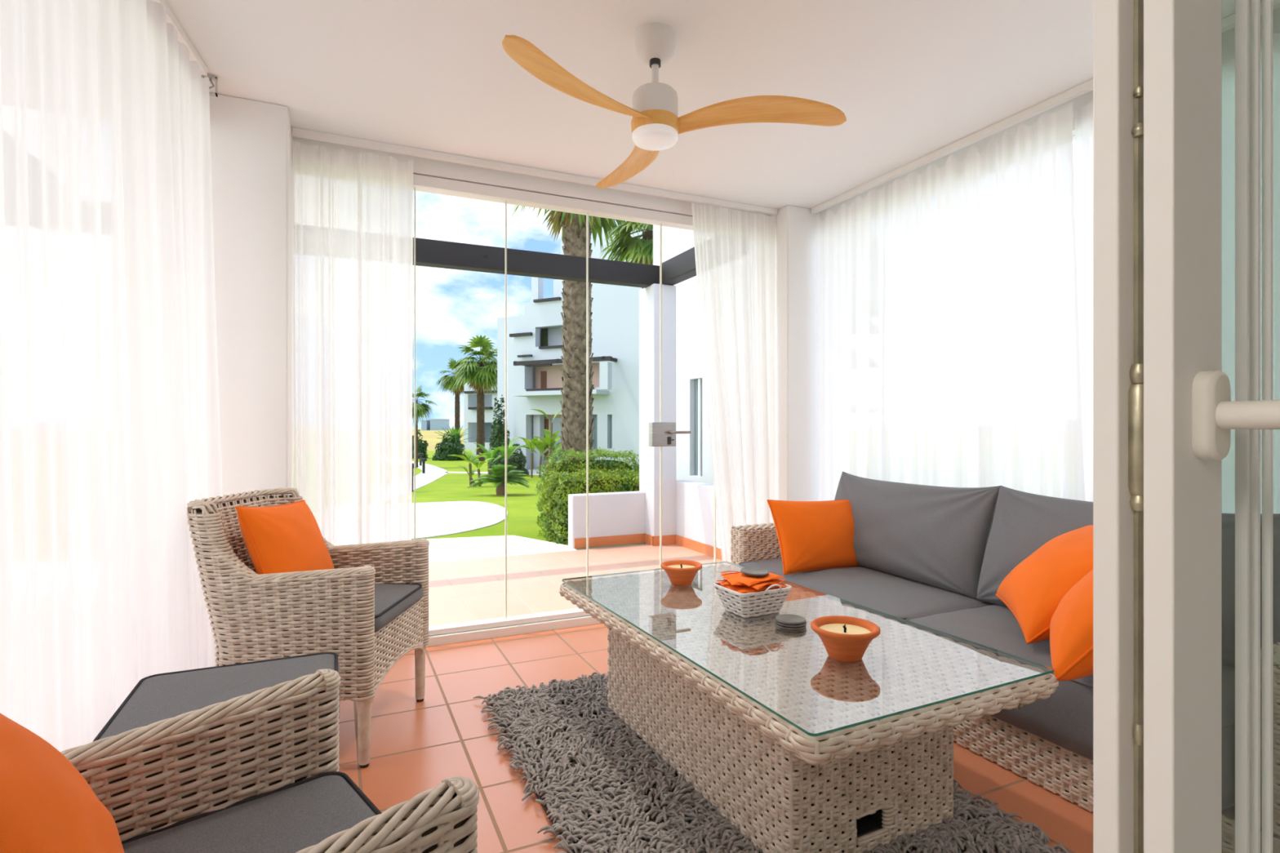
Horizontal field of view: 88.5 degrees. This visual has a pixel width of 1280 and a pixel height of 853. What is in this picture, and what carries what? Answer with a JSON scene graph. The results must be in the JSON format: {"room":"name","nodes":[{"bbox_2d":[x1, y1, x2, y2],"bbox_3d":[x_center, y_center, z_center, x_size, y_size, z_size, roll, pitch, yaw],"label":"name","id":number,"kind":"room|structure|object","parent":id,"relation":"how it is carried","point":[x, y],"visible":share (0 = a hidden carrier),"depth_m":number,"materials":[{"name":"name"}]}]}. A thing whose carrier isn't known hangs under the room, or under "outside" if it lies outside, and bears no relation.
{"room":"sunroom","nodes":[
{"label":"sunroom","id":0,"kind":"room"},
{"bbox_2d":[208,93,293,502],"bbox_3d":[-1.880,-0.130,2.888,0.610,2.500,0.420,0,0,-25],"label":"wall","id":1,"kind":"structure","parent":0,"point":[251,140],"depth_m":2.77,"materials":[{"name":"white paint"}]},
{"bbox_2d":[413,187,415,539],"bbox_3d":[-1.401,-0.090,3.253,0.551,2.264,0.016,0,0,-25],"label":"window","id":2,"kind":"structure","parent":1,"relation":"in","point":[414,188],"depth_m":3.36,"materials":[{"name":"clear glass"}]},
{"bbox_2d":[292,136,771,230],"bbox_3d":[-0.418,-1.302,3.712,2.735,0.155,0.110,0,0,-25],"label":"curtain rail","id":3,"kind":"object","parent":1,"relation":"attached to","point":[421,166],"depth_m":3.59,"materials":[{"name":"white metal"}]},
{"bbox_2d":[417,173,689,216],"bbox_3d":[-0.416,-1.283,3.707,2.735,0.010,0.060,0,0,-25],"label":"trim","id":4,"kind":"structure","parent":1,"relation":"attached to","point":[417,174],"depth_m":3.64,"materials":[{"name":"grey"}]},
{"bbox_2d":[659,223,662,568],"bbox_3d":[-0.083,-0.090,3.862,0.466,2.264,0.016,0,0,-25],"label":"window","id":5,"kind":"structure","parent":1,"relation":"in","point":[660,224],"depth_m":3.95,"materials":[{"name":"clear glass"}]},
{"bbox_2d":[648,422,715,562],"bbox_3d":[0.280,-0.090,3.999,0.453,2.264,0.109,0,0,-25],"label":"glass door","id":6,"kind":"structure","parent":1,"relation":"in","point":[660,433],"depth_m":3.94,"materials":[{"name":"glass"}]},
{"bbox_2d":[505,200,506,618],"bbox_3d":[-0.936,-0.090,3.468,0.466,2.264,0.016,0,0,-25],"label":"window","id":7,"kind":"structure","parent":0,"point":[505,201],"depth_m":3.56,"materials":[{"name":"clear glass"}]},
{"bbox_2d":[586,213,588,576],"bbox_3d":[-0.509,-0.090,3.665,0.466,2.264,0.016,0,0,-25],"label":"window","id":8,"kind":"structure","parent":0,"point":[587,214],"depth_m":3.75,"materials":[{"name":"clear glass"}]},
{"bbox_2d":[568,491,645,550],"bbox_3d":[-0.283,0.907,6.275,0.810,0.545,0.130,0,0,-25],"label":"wall","id":9,"kind":"structure","parent":0,"point":[610,513],"depth_m":6.19,"materials":[{"name":"white paint"}]},
{"bbox_2d":[639,283,675,544],"bbox_3d":[0.170,-0.085,6.391,0.240,2.530,0.340,0,0,-25],"label":"pier","id":10,"kind":"object","parent":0,"point":[649,296],"visible":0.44,"depth_m":6.25,"materials":[{"name":"white paint"}]},
{"bbox_2d":[413,237,659,288],"bbox_3d":[-2.600,-1.441,5.067,6.330,0.198,0.140,0,0,-25],"label":"pergola beam","id":11,"kind":"structure","parent":10,"relation":"on","point":[428,252],"depth_m":5.76,"materials":[{"name":"grey metal"}]},
{"bbox_2d":[662,246,696,285],"bbox_3d":[0.522,-1.455,5.713,0.140,0.200,1.295,0,0,-25],"label":"pergola beam","id":12,"kind":"structure","parent":10,"relation":"on","point":[680,268],"depth_m":5.93,"materials":[{"name":"grey metal"}]},
{"bbox_2d":[653,224,714,484],"bbox_3d":[0.802,-1.080,7.145,0.250,4.800,2.500,0,0,-25],"label":"wall","id":13,"kind":"structure","parent":0,"point":[689,352],"depth_m":7.43,"materials":[{"name":"white paint"}]},
{"bbox_2d":[694,378,702,476],"bbox_3d":[0.681,0.010,7.277,0.060,1.080,0.280,0,0,-25],"label":"window","id":14,"kind":"structure","parent":13,"relation":"in","point":[698,383],"depth_m":7.28,"materials":[{"name":"clear glass"}]},
{"bbox_2d":[675,480,720,548],"bbox_3d":[0.782,0.850,5.495,0.130,0.660,1.920,0,0,-25],"label":"wall","id":15,"kind":"structure","parent":0,"point":[695,500],"depth_m":5.92,"materials":[{"name":"white paint"}]},
{"bbox_2d":[574,533,722,559],"bbox_3d":[0.507,1.079,5.633,2.247,0.089,0.795,0,0,40],"label":"baseboard","id":16,"kind":"structure","parent":15,"relation":"attached to","point":[706,549],"depth_m":6.17,"materials":[{"name":"tile"}]},
{"bbox_2d":[164,0,1262,209],"bbox_3d":[-0.127,-1.490,2.123,4.550,0.220,3.360,0,0,-25],"label":"ceiling","id":17,"kind":"structure","parent":0,"point":[910,80],"depth_m":2.53,"materials":[{"name":"white paint"}]},
{"bbox_2d":[152,0,207,75],"bbox_3d":[-1.296,-1.363,1.301,0.030,0.031,2.552,0,0,-17],"label":"track","id":18,"kind":"object","parent":17,"relation":"attached to","point":[183,37],"visible":0.6,"depth_m":2.30,"materials":[{"name":"white metal"}]},
{"bbox_2d":[0,0,222,751],"bbox_3d":[-1.297,-0.117,1.383,0.102,2.444,2.628,0,0,-16],"label":"sheer curtain","id":19,"kind":"object","parent":18,"relation":"hanging from","point":[109,408],"visible":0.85,"depth_m":1.67,"materials":[{"name":"white fabric"}]},
{"bbox_2d":[201,75,217,97],"bbox_3d":[-1.690,-1.339,2.579,0.050,0.067,0.024,0,0,-25],"label":"curtain bracket","id":20,"kind":"object","parent":17,"relation":"attached to","point":[211,77],"visible":0.69,"depth_m":2.58,"materials":[{"name":"silver metal"}]},
{"bbox_2d":[292,127,777,215],"bbox_3d":[-0.370,-1.363,3.608,2.725,0.031,0.030,0,0,-25],"label":"track","id":21,"kind":"object","parent":17,"relation":"attached to","point":[297,132],"visible":1,"depth_m":3.45,"materials":[{"name":"white metal"}]},
{"bbox_2d":[292,140,413,648],"bbox_3d":[-1.368,-0.110,3.152,0.530,2.429,0.074,0,0,-25],"label":"sheer curtain","id":22,"kind":"object","parent":21,"relation":"hanging from","point":[353,215],"visible":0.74,"depth_m":3.16,"materials":[{"name":"white fabric"}]},
{"bbox_2d":[691,201,777,562],"bbox_3d":[0.589,-0.117,4.049,0.625,2.444,0.076,0,0,-25],"label":"sheer curtain","id":23,"kind":"object","parent":21,"relation":"hanging from","point":[735,251],"visible":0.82,"depth_m":4.06,"materials":[{"name":"white fabric"}]},
{"bbox_2d":[502,22,846,188],"bbox_3d":[-0.015,-1.185,2.461,1.198,0.389,1.007,0,0,-25],"label":"ceiling fan","id":24,"kind":"object","parent":17,"relation":"hanging from","point":[656,125],"visible":1,"depth_m":2.25,"materials":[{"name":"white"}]},
{"bbox_2d":[811,0,1279,213],"bbox_3d":[1.690,-1.363,2.863,0.030,0.031,2.840,0,0,-25],"label":"track","id":25,"kind":"object","parent":17,"relation":"attached to","point":[1228,23],"visible":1,"depth_m":3.05,"materials":[{"name":"white metal"}]},
{"bbox_2d":[816,101,1084,501],"bbox_3d":[1.449,-0.115,3.374,0.084,2.439,1.670,0,0,-25],"label":"sheer curtain","id":26,"kind":"object","parent":25,"relation":"hanging from","point":[947,314],"visible":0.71,"depth_m":3.17,"materials":[{"name":"white fabric"}]},
{"bbox_2d":[1074,24,1279,514],"bbox_3d":[2.051,-0.115,2.181,0.063,2.439,1.200,0,0,-25],"label":"sheer curtain","id":27,"kind":"object","parent":25,"relation":"hanging from","point":[1083,115],"visible":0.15,"depth_m":2.26,"materials":[{"name":"white fabric"}]},
{"bbox_2d":[338,544,1093,852],"bbox_3d":[-0.750,1.180,2.220,5.700,0.120,6.660,0,0,-25],"label":"floor","id":28,"kind":"structure","parent":0,"point":[415,746],"depth_m":2.62,"materials":[{"name":"tile"}]},
{"bbox_2d":[93,652,339,742],"bbox_3d":[-1.029,0.892,1.667,0.484,0.456,0.444,0,0,-25],"label":"footstool","id":29,"kind":"object","parent":28,"relation":"on","point":[155,698],"visible":0.07,"depth_m":1.69,"materials":[{"name":"grey fabric"}]},
{"bbox_2d":[60,668,479,852],"bbox_3d":[-0.645,0.686,0.829,0.684,0.868,0.596,0,0,-43],"label":"wicker armchair","id":30,"kind":"object","parent":28,"relation":"on","point":[257,771],"visible":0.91,"depth_m":1.05,"materials":[{"name":"wicker"}]},
{"bbox_2d":[0,713,124,852],"bbox_3d":[-0.746,0.468,0.743,0.261,0.346,0.420,0,0,-39],"label":"throw pillow","id":31,"kind":"object","parent":30,"relation":"on","point":[46,805],"visible":1,"depth_m":0.74,"materials":[{"name":"orange fabric"}]},
{"bbox_2d":[122,775,376,852],"bbox_3d":[-0.587,0.661,0.882,0.518,0.076,0.474,0,0,-43],"label":"seat cushion","id":32,"kind":"object","parent":30,"relation":"on","point":[277,814],"depth_m":1.05,"materials":[{"name":"grey fabric"}]},
{"bbox_2d":[186,488,429,768],"bbox_3d":[-1.208,0.686,2.428,0.684,0.868,0.596,0,0,1],"label":"wicker armchair","id":33,"kind":"object","parent":28,"relation":"on","point":[373,605],"visible":0.78,"depth_m":2.15,"materials":[{"name":"wicker"}]},
{"bbox_2d":[235,499,334,574],"bbox_3d":[-1.271,0.463,2.396,0.202,0.391,0.442,0,0,3],"label":"throw pillow","id":34,"kind":"object","parent":33,"relation":"on","point":[288,537],"visible":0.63,"depth_m":2.28,"materials":[{"name":"orange fabric"}]},
{"bbox_2d":[374,583,422,632],"bbox_3d":[-1.129,0.661,2.426,0.518,0.076,0.474,0,0,1],"label":"seat cushion","id":35,"kind":"object","parent":33,"relation":"on","point":[393,602],"depth_m":2.43,"materials":[{"name":"grey fabric"}]},
{"bbox_2d":[426,608,600,646],"bbox_3d":[-0.417,1.093,3.710,2.735,0.095,0.115,0,0,-25],"label":"sliding door track","id":36,"kind":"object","parent":28,"relation":"on","point":[455,633],"depth_m":3.53,"materials":[{"name":"white metal"}]},
{"bbox_2d":[472,672,1070,852],"bbox_3d":[0.291,1.101,2.060,1.277,0.039,1.979,0,0,-25],"label":"shag rug","id":37,"kind":"object","parent":28,"relation":"on","point":[600,787],"visible":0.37,"depth_m":1.93,"materials":[{"name":"grey carpet"}]},
{"bbox_2d":[559,561,1058,852],"bbox_3d":[0.377,0.863,2.207,0.848,0.466,1.562,0,0,-26],"label":"coffee table","id":38,"kind":"object","parent":37,"relation":"on","point":[804,749],"visible":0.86,"depth_m":1.75,"materials":[{"name":"wicker"}]},
{"bbox_2d":[660,560,702,586],"bbox_3d":[0.166,0.589,2.627,0.166,0.081,0.166,0,0,-25],"label":"bowl","id":39,"kind":"object","parent":38,"relation":"on","point":[680,572],"visible":1,"depth_m":2.59,"materials":[{"name":"ceramic"}]},
{"bbox_2d":[713,577,791,617],"bbox_3d":[0.383,0.574,2.242,0.218,0.110,0.212,0,0,-28],"label":"basket","id":40,"kind":"object","parent":38,"relation":"on","point":[767,602],"visible":0.8,"depth_m":2.18,"materials":[{"name":"white wicker"}]},
{"bbox_2d":[775,622,806,630],"bbox_3d":[0.476,0.627,2.076,0.096,0.006,0.096,0,0,-25],"label":"coaster","id":41,"kind":"object","parent":38,"relation":"on","point":[776,624],"visible":0.44,"depth_m":2.04,"materials":[{"name":"stone"}]},
{"bbox_2d":[775,620,806,626],"bbox_3d":[0.477,0.618,2.076,0.096,0.006,0.096,0,0,-25],"label":"coaster","id":42,"kind":"object","parent":41,"relation":"on","point":[777,622],"visible":0.39,"depth_m":2.04,"materials":[{"name":"stone"}]},
{"bbox_2d":[774,613,805,624],"bbox_3d":[0.475,0.610,2.076,0.096,0.006,0.096,0,0,-25],"label":"coaster","id":43,"kind":"object","parent":42,"relation":"on","point":[787,619],"visible":1,"depth_m":2.07,"materials":[{"name":"stone"}]},
{"bbox_2d":[810,615,879,662],"bbox_3d":[0.560,0.586,1.796,0.182,0.089,0.182,0,0,-25],"label":"bowl","id":44,"kind":"object","parent":38,"relation":"on","point":[844,638],"visible":1,"depth_m":1.76,"materials":[{"name":"ceramic"}]},
{"bbox_2d":[730,471,1279,852],"bbox_3d":[1.294,0.685,2.724,0.750,0.866,2.435,0,0,-25],"label":"sofa","id":45,"kind":"object","parent":28,"relation":"on","point":[939,558],"visible":0.45,"depth_m":2.57,"materials":[{"name":"fabric"}]},
{"bbox_2d":[767,499,860,574],"bbox_3d":[0.932,0.548,3.339,0.586,0.362,0.208,0,0,-21],"label":"throw pillow","id":46,"kind":"object","parent":45,"relation":"on","point":[812,535],"visible":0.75,"depth_m":3.25,"materials":[{"name":"orange fabric"}]},
{"bbox_2d":[834,472,999,599],"bbox_3d":[1.278,0.490,3.218,0.242,0.490,0.970,18,-8,-24],"label":"cushion","id":47,"kind":"object","parent":45,"relation":"on","point":[934,539],"depth_m":2.99,"materials":[{"name":"fabric"}]},
{"bbox_2d":[995,524,1093,644],"bbox_3d":[1.452,0.521,2.233,0.348,0.339,0.479,0,0,18],"label":"throw pillow","id":48,"kind":"object","parent":45,"relation":"on","point":[1033,591],"visible":0.57,"depth_m":2.15,"materials":[{"name":"orange fabric"}]},
{"bbox_2d":[1049,568,1093,680],"bbox_3d":[1.314,0.504,1.821,0.301,0.333,0.428,0,0,33],"label":"throw pillow","id":49,"kind":"object","parent":45,"relation":"on","point":[1071,626],"visible":0.41,"depth_m":1.73,"materials":[{"name":"orange fabric"}]},
{"bbox_2d":[908,604,1235,810],"bbox_3d":[1.497,0.830,2.190,0.669,0.256,1.004,0,0,-25],"label":"seat cushion","id":50,"kind":"object","parent":45,"relation":"on","point":[1064,720],"depth_m":1.99,"materials":[{"name":"fabric"}]},
{"bbox_2d":[977,486,1279,667],"bbox_3d":[1.683,0.490,2.342,0.239,0.490,0.970,18,-8,-24],"label":"cushion","id":51,"kind":"object","parent":45,"relation":"on","point":[1016,524],"depth_m":2.53,"materials":[{"name":"fabric"}]},
{"bbox_2d":[771,204,820,501],"bbox_3d":[1.030,-0.130,4.321,0.405,2.500,0.340,0,0,-25],"label":"column","id":52,"kind":"structure","parent":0,"point":[796,299],"depth_m":4.13,"materials":[{"name":"white paint"}]},
{"bbox_2d":[820,6,1279,221],"bbox_3d":[1.796,-0.120,2.907,0.100,2.520,2.870,0,0,-25],"label":"trim","id":53,"kind":"structure","parent":52,"relation":"attached to","point":[1228,37],"depth_m":3.00,"materials":[{"name":"white metal"}]},
{"bbox_3d":[0.365,-0.190,0.582,4.950,2.820,0.150,0,0,-25],"label":"wall","id":54,"kind":"structure","parent":0,"visible":0},
{"bbox_2d":[1093,0,1143,852],"bbox_3d":[0.429,-0.005,0.563,0.078,2.250,0.033,0,0,-25],"label":"door frame","id":55,"kind":"structure","parent":54,"relation":"in","point":[1117,24],"depth_m":0.55,"materials":[{"name":"white plastic"}]},
{"bbox_2d":[1143,0,1279,852],"bbox_3d":[0.800,-0.005,0.650,0.842,2.210,0.100,0,0,-25],"label":"door","id":56,"kind":"structure","parent":54,"relation":"in","point":[1190,415],"depth_m":0.52,"materials":[{"name":"white plastic"}]},
{"label":"outside","id":57,"kind":"structure","parent":0,"visible":0},
{"bbox_2d":[412,425,463,428],"bbox_3d":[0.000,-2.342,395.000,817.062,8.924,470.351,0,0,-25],"label":"hills","id":58,"kind":"structure","parent":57,"point":[461,426],"depth_m":353.33,"materials":[{"name":"blue"}]},
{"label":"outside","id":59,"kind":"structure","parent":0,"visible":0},
{"bbox_2d":[412,428,463,451],"bbox_3d":[0.000,1.471,186.000,657.080,0.938,494.956,0,0,-25],"label":"field","id":60,"kind":"structure","parent":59,"point":[433,438],"depth_m":107.94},
{"bbox_2d":[420,419,430,430],"bbox_3d":[-75.655,-0.155,234.000,5.582,4.350,8.577,0,0,-25],"label":"building","id":61,"kind":"structure","parent":60,"relation":"on","point":[425,425],"depth_m":230.03,"materials":[{"name":"blue"}]},
{"bbox_2d":[429,418,449,430],"bbox_3d":[-71.335,-0.355,234.000,7.914,4.750,9.654,0,0,-25],"label":"building","id":62,"kind":"structure","parent":60,"relation":"on","point":[435,424],"depth_m":230.03,"materials":[{"name":"blue"}]},
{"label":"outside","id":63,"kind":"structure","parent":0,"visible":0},
{"bbox_2d":[411,451,639,550],"bbox_3d":[0.000,1.540,28.600,120.002,0.800,46.802,0,0,0],"label":"lawn","id":64,"kind":"structure","parent":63,"point":[522,512],"depth_m":12.50,"materials":[{"name":"green plant"}]},
{"bbox_2d":[412,462,417,492],"bbox_3d":[-5.002,1.115,14.321,0.260,0.620,0.260,0,0,-25],"label":"bollard light","id":65,"kind":"object","parent":64,"relation":"on","point":[412,463],"visible":0.28,"depth_m":14.30,"materials":[{"name":"black metal"}]},
{"bbox_2d":[412,430,428,458],"bbox_3d":[-13.533,1.145,39.972,1.276,1.909,1.278,0,0,-25],"label":"shrub","id":66,"kind":"object","parent":64,"relation":"on","point":[421,449],"visible":0.44,"depth_m":39.78,"materials":[{"name":"green plant"}]},
{"bbox_2d":[412,385,436,467],"bbox_3d":[-10.587,0.043,31.063,1.842,4.054,1.910,0,0,33],"label":"fan palm","id":67,"kind":"object","parent":64,"relation":"on","point":[422,409],"visible":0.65,"depth_m":30.92,"materials":[{"name":"green plant"}]},
{"bbox_2d":[431,431,468,461],"bbox_3d":[-10.960,1.191,37.959,2.059,1.855,1.966,0,0,-25],"label":"shrub","id":68,"kind":"object","parent":64,"relation":"on","point":[447,447],"visible":0.91,"depth_m":37.49,"materials":[{"name":"green plant"}]},
{"bbox_2d":[435,357,466,440],"bbox_3d":[-14.587,-1.690,51.939,3.293,7.519,3.117,0,0,-7],"label":"fan palm","id":69,"kind":"object","parent":64,"relation":"on","point":[448,381],"visible":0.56,"depth_m":51.80,"materials":[{"name":"green plant"}]},
{"bbox_2d":[434,425,475,443],"bbox_3d":[-11.587,0.932,41.320,2.122,2.076,2.504,0,0,16],"label":"agave","id":70,"kind":"object","parent":64,"relation":"on","point":[453,432],"visible":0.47,"depth_m":40.92,"materials":[{"name":"green plant"}]},
{"bbox_2d":[447,447,497,486],"bbox_3d":[-4.144,1.027,16.459,0.919,1.017,1.045,0,0,16],"label":"strelitzia","id":71,"kind":"object","parent":64,"relation":"on","point":[474,460],"visible":0.86,"depth_m":16.49,"materials":[{"name":"green plant"}]},
{"bbox_2d":[451,334,497,461],"bbox_3d":[-8.972,-1.475,37.073,3.248,7.090,3.565,0,0,-18],"label":"fan palm","id":72,"kind":"object","parent":64,"relation":"on","point":[481,375],"visible":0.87,"depth_m":36.44,"materials":[{"name":"green plant"}]},
{"bbox_2d":[463,362,497,455],"bbox_3d":[-8.814,-0.962,46.785,3.641,6.564,7.297,0,0,27],"label":"apartment building","id":73,"kind":"structure","parent":64,"relation":"on","point":[469,398],"depth_m":44.54,"materials":[{"name":"grey paint"}]},
{"bbox_2d":[467,464,529,495],"bbox_3d":[-2.821,1.082,13.211,1.298,0.636,1.142,0,0,-25],"label":"cycad","id":74,"kind":"object","parent":64,"relation":"on","point":[498,478],"visible":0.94,"depth_m":13.06,"materials":[{"name":"green plant"}]},
{"bbox_2d":[487,394,510,474],"bbox_3d":[-5.591,0.369,26.180,1.009,3.298,0.995,0,0,-25],"label":"shrub","id":75,"kind":"object","parent":64,"relation":"on","point":[498,434],"visible":0.52,"depth_m":26.05,"materials":[{"name":"green plant"}]},
{"bbox_2d":[474,436,527,475],"bbox_3d":[-4.428,1.022,20.993,1.664,1.382,1.534,0,0,-25],"label":"strelitzia","id":76,"kind":"object","parent":64,"relation":"on","point":[491,454],"visible":0.77,"depth_m":20.94,"materials":[{"name":"green plant"}]},
{"bbox_2d":[489,437,529,476],"bbox_3d":[-4.818,1.177,24.175,1.564,1.528,1.585,0,0,-25],"label":"shrub","id":77,"kind":"object","parent":64,"relation":"on","point":[517,460],"visible":0.52,"depth_m":23.84,"materials":[{"name":"green plant"}]},
{"bbox_2d":[515,408,562,477],"bbox_3d":[-3.256,0.592,22.450,1.936,2.361,1.533,0,0,-25],"label":"strelitzia","id":78,"kind":"object","parent":64,"relation":"on","point":[550,440],"visible":0.72,"depth_m":22.42,"materials":[{"name":"green plant"}]},
{"bbox_2d":[497,227,653,474],"bbox_3d":[1.746,-2.460,27.154,14.664,9.561,9.896,0,0,27],"label":"apartment building","id":79,"kind":"structure","parent":64,"relation":"on","point":[535,341],"depth_m":25.05,"materials":[{"name":"white paint"}]},
{"bbox_2d":[509,204,646,461],"bbox_3d":[-1.270,-2.459,13.951,3.055,8.052,2.932,0,0,-2],"label":"fan palm","id":80,"kind":"object","parent":64,"relation":"on","point":[573,426],"visible":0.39,"depth_m":13.74,"materials":[{"name":"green plant"}]},
{"bbox_2d":[533,468,639,544],"bbox_3d":[-0.441,0.854,6.799,1.187,0.823,0.921,0,0,-25],"label":"box hedge","id":81,"kind":"object","parent":64,"relation":"on","point":[556,522],"visible":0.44,"depth_m":6.53,"materials":[{"name":"green plant"}]},
{"bbox_2d":[533,446,639,519],"bbox_3d":[-0.615,0.791,8.325,1.374,1.075,0.901,0,0,-25],"label":"box hedge","id":82,"kind":"object","parent":64,"relation":"on","point":[602,464],"visible":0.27,"depth_m":8.13,"materials":[{"name":"green plant"}]},
{"bbox_2d":[600,220,653,288],"bbox_3d":[0.129,-1.111,10.526,1.639,5.062,1.577,0,0,27],"label":"fan palm","id":83,"kind":"object","parent":64,"relation":"on","point":[636,248],"visible":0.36,"depth_m":10.30,"materials":[{"name":"green plant"}]},
{"label":"napkin","id":84,"kind":"object","parent":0,"visible":0},
{"bbox_2d":[718,582,786,593],"bbox_3d":[0.388,0.545,2.249,0.190,0.025,0.154,0,0,-38],"label":"napkin","id":85,"kind":"object","parent":84,"relation":"on","point":[748,590],"visible":0.3,"depth_m":2.16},
{"bbox_2d":[716,579,786,593],"bbox_3d":[0.378,0.536,2.240,0.184,0.023,0.150,0,0,-22],"label":"napkin","id":86,"kind":"object","parent":85,"relation":"on","point":[735,588],"visible":0.35,"depth_m":2.19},
{"bbox_2d":[721,578,785,589],"bbox_3d":[0.389,0.530,2.243,0.146,0.022,0.178,0,0,42],"label":"napkin","id":87,"kind":"object","parent":86,"relation":"on","point":[757,586],"visible":0.33,"depth_m":2.18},
{"bbox_2d":[720,571,781,586],"bbox_3d":[0.376,0.521,2.246,0.172,0.026,0.142,0,0,-9],"label":"napkin","id":88,"kind":"object","parent":87,"relation":"on","point":[733,582],"visible":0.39,"depth_m":2.20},
{"bbox_2d":[720,571,783,586],"bbox_3d":[0.385,0.511,2.243,0.166,0.015,0.138,-2,1,-35],"label":"napkin","id":89,"kind":"object","parent":88,"relation":"on","point":[748,580],"visible":0.67,"depth_m":2.21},
{"bbox_2d":[740,567,768,576],"bbox_3d":[0.392,0.496,2.243,0.096,0.012,0.096,0,0,31],"label":"coaster","id":90,"kind":"object","parent":89,"relation":"on","point":[748,571],"visible":1,"depth_m":2.23,"materials":[{"name":"stone"}]},
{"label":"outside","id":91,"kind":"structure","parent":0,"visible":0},
{"bbox_2d":[411,501,507,539],"bbox_3d":[-2.915,1.263,8.898,2.538,0.269,4.727,0,0,-25],"label":"path","id":92,"kind":"structure","parent":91,"point":[433,519],"depth_m":8.47,"materials":[{"name":"white concrete"}]},
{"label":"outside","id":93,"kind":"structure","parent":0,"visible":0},
{"bbox_2d":[447,471,538,475],"bbox_3d":[-5.175,1.912,26.456,6.961,0.232,1.606,0,0,32],"label":"path","id":94,"kind":"structure","parent":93,"point":[447,472],"depth_m":27.30,"materials":[{"name":"white concrete"}]},
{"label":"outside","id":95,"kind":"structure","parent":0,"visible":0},
{"bbox_2d":[412,461,448,490],"bbox_3d":[-9.063,1.651,26.262,2.969,0.755,32.164,0,0,-22],"label":"path","id":96,"kind":"structure","parent":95,"point":[433,473],"depth_m":24.17,"materials":[{"name":"white concrete"}]},
{"bbox_2d":[417,453,423,465],"bbox_3d":[-10.818,1.630,32.388,0.260,0.620,0.260,0,0,-25],"label":"bollard light","id":97,"kind":"object","parent":96,"relation":"on","point":[420,455],"visible":0.91,"depth_m":32.34,"materials":[{"name":"black metal"}]},
{"bbox_2d":[420,458,426,473],"bbox_3d":[-8.749,1.604,26.558,0.260,0.620,0.260,0,0,-25],"label":"bollard light","id":98,"kind":"object","parent":96,"relation":"on","point":[423,460],"visible":0.88,"depth_m":26.51,"materials":[{"name":"black metal"}]},
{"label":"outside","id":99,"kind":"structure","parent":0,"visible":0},
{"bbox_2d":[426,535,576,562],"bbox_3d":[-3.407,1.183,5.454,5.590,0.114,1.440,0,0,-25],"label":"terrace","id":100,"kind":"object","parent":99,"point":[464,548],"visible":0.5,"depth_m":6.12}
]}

